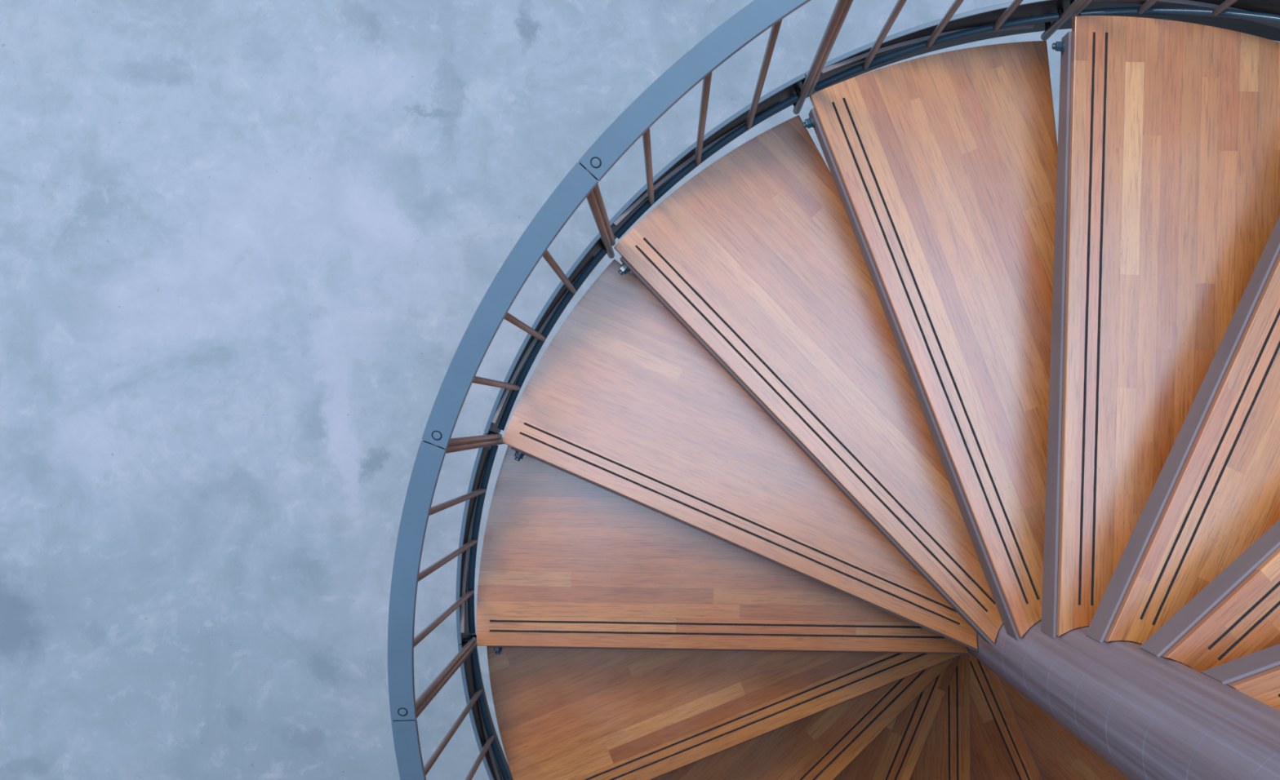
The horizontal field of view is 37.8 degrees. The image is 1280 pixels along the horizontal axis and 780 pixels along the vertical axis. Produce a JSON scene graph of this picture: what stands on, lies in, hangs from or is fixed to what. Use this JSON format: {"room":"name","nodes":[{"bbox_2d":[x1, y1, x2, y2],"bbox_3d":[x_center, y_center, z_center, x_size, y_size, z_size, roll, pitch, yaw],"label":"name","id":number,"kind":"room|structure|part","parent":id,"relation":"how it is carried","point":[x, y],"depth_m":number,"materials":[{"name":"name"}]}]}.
{"room":"spiral staircase","nodes":[
{"label":"spiral staircase","id":0,"kind":"room"},
{"bbox_2d":[0,0,1279,779],"bbox_3d":[0.783,0.516,5.588,14.000,0.200,14.000,0,89,1],"label":"floor","id":1,"kind":"structure","parent":0,"point":[249,250],"depth_m":5.52,"materials":[{"name":"concrete"}]},
{"bbox_2d":[387,0,1279,779],"bbox_3d":[0.737,0.471,2.573,2.271,5.832,2.271,0,89,1],"label":"spiral staircase","id":2,"kind":"structure","parent":1,"relation":"on","point":[949,451],"depth_m":3.29,"materials":[{"name":"brown wood"}]},
{"bbox_3d":[-0.327,0.732,3.009,0.060,0.215,0.444,-13,89,1],"label":"handrail","id":3,"kind":"part","parent":2,"relation":"part of","materials":[{"name":"grey metal"}]},
{"bbox_3d":[-0.345,0.295,2.814,0.060,0.215,0.444,9,89,1],"label":"handrail","id":4,"kind":"part","parent":2,"relation":"part of","materials":[{"name":"metal"}]},
{"bbox_3d":[-0.349,0.308,3.930,0.029,0.473,0.446,9,89,1],"label":"stringer plate","id":5,"kind":"part","parent":2,"relation":"part of","materials":[{"name":"metal"}]},
{"bbox_3d":[-0.333,0.311,3.864,0.032,0.200,0.409,9,89,1],"label":"rod","id":6,"kind":"part","parent":2,"relation":"part of","materials":[{"name":"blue metal"}]},
{"bbox_3d":[-0.331,0.753,4.125,0.029,0.473,0.446,-13,89,1],"label":"stringer plate","id":7,"kind":"part","parent":2,"relation":"part of","materials":[{"name":"metal"}]},
{"bbox_3d":[-0.315,0.749,4.059,0.032,0.200,0.409,-13,89,1],"label":"rod","id":8,"kind":"part","parent":2,"relation":"part of","materials":[{"name":"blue metal"}]},
{"bbox_3d":[-0.194,-0.113,2.616,0.060,0.215,0.444,32,90,1],"label":"handrail","id":9,"kind":"part","parent":2,"relation":"part of","materials":[{"name":"metal"}]},
{"bbox_3d":[-0.195,-0.108,3.732,0.029,0.473,0.446,32,90,1],"label":"stringer plate","id":10,"kind":"part","parent":2,"relation":"part of","materials":[{"name":"metal"}]},
{"bbox_3d":[-0.182,-0.099,3.666,0.032,0.200,0.409,32,90,1],"label":"rod","id":11,"kind":"part","parent":2,"relation":"part of","materials":[{"name":"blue metal"}]},
{"bbox_3d":[0.102,-0.431,2.415,0.444,0.215,0.060,-35,89,0],"label":"handrail","id":12,"kind":"part","parent":2,"relation":"part of","materials":[{"name":"grey metal"}]},
{"bbox_3d":[0.114,-0.418,3.465,0.409,0.200,0.032,-35,89,0],"label":"rod","id":13,"kind":"part","parent":2,"relation":"part of","materials":[{"name":"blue metal"}]},
{"bbox_3d":[0.106,-0.432,3.531,0.446,0.473,0.029,-35,89,0],"label":"stringer plate","id":14,"kind":"part","parent":2,"relation":"part of","materials":[{"name":"metal"}]},
{"bbox_3d":[0.187,0.505,3.959,1.010,0.101,0.084,1,89,1],"label":"support plate","id":15,"kind":"part","parent":2,"relation":"part of","materials":[{"name":"grey paint"}]},
{"bbox_3d":[0.224,0.280,3.760,1.010,0.101,0.084,23,90,1],"label":"support plate","id":16,"kind":"part","parent":2,"relation":"part of","materials":[{"name":"grey paint"}]},
{"bbox_3d":[0.343,0.088,3.559,0.084,0.101,1.010,-44,89,0],"label":"support plate","id":17,"kind":"part","parent":2,"relation":"part of","materials":[{"name":"grey paint"}]},
{"bbox_3d":[0.239,0.727,4.156,1.010,0.101,0.084,-22,89,0],"label":"support plate","id":18,"kind":"part","parent":2,"relation":"part of","materials":[{"name":"grey paint"}]},
{"bbox_3d":[0.373,0.914,4.353,1.010,0.101,0.084,-45,89,0],"label":"support plate","id":19,"kind":"part","parent":2,"relation":"part of","materials":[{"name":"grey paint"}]},
{"bbox_3d":[0.525,-0.043,3.357,0.084,0.101,1.010,-21,89,1],"label":"support plate","id":20,"kind":"part","parent":2,"relation":"part of","materials":[{"name":"grey paint"}]},
{"bbox_3d":[0.567,1.036,4.550,0.084,0.101,1.010,23,90,1],"label":"support plate","id":21,"kind":"part","parent":2,"relation":"part of","materials":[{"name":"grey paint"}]},
{"bbox_3d":[0.510,-0.597,3.260,0.409,0.200,0.032,-12,89,1],"label":"rod","id":22,"kind":"part","parent":2,"relation":"part of","materials":[{"name":"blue metal"}]},
{"bbox_3d":[0.508,-0.613,3.326,0.446,0.473,0.029,-12,89,1],"label":"stringer plate","id":23,"kind":"part","parent":2,"relation":"part of","materials":[{"name":"metal"}]},
{"bbox_3d":[0.792,1.074,4.747,0.084,0.101,1.010,0,89,1],"label":"support plate","id":24,"kind":"part","parent":2,"relation":"part of","materials":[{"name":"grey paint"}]},
{"bbox_3d":[1.014,1.024,4.946,0.084,0.101,1.010,-23,89,0],"label":"support plate","id":25,"kind":"part","parent":2,"relation":"part of","materials":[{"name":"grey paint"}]},
{"bbox_3d":[0.743,-0.091,3.153,0.084,0.101,1.010,2,89,1],"label":"support plate","id":26,"kind":"part","parent":2,"relation":"part of","materials":[{"name":"grey paint"}]},
{"bbox_3d":[0.947,-0.624,3.118,0.446,0.473,0.029,10,89,1],"label":"stringer plate","id":27,"kind":"part","parent":2,"relation":"part of","materials":[{"name":"metal"}]},
{"bbox_3d":[0.942,-0.608,3.052,0.409,0.200,0.032,10,89,1],"label":"rod","id":28,"kind":"part","parent":2,"relation":"part of","materials":[{"name":"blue metal"}]},
{"bbox_3d":[0.961,-0.051,2.948,0.084,0.101,1.010,24,90,1],"label":"support plate","id":29,"kind":"part","parent":2,"relation":"part of","materials":[{"name":"grey paint"}]},
{"bbox_3d":[1.145,0.071,2.742,1.010,0.101,0.084,-43,89,0],"label":"support plate","id":30,"kind":"part","parent":2,"relation":"part of","materials":[{"name":"grey paint"}]},
{"bbox_3d":[1.266,0.256,2.536,1.010,0.101,0.084,-20,89,1],"label":"support plate","id":31,"kind":"part","parent":2,"relation":"part of","materials":[{"name":"grey paint"}]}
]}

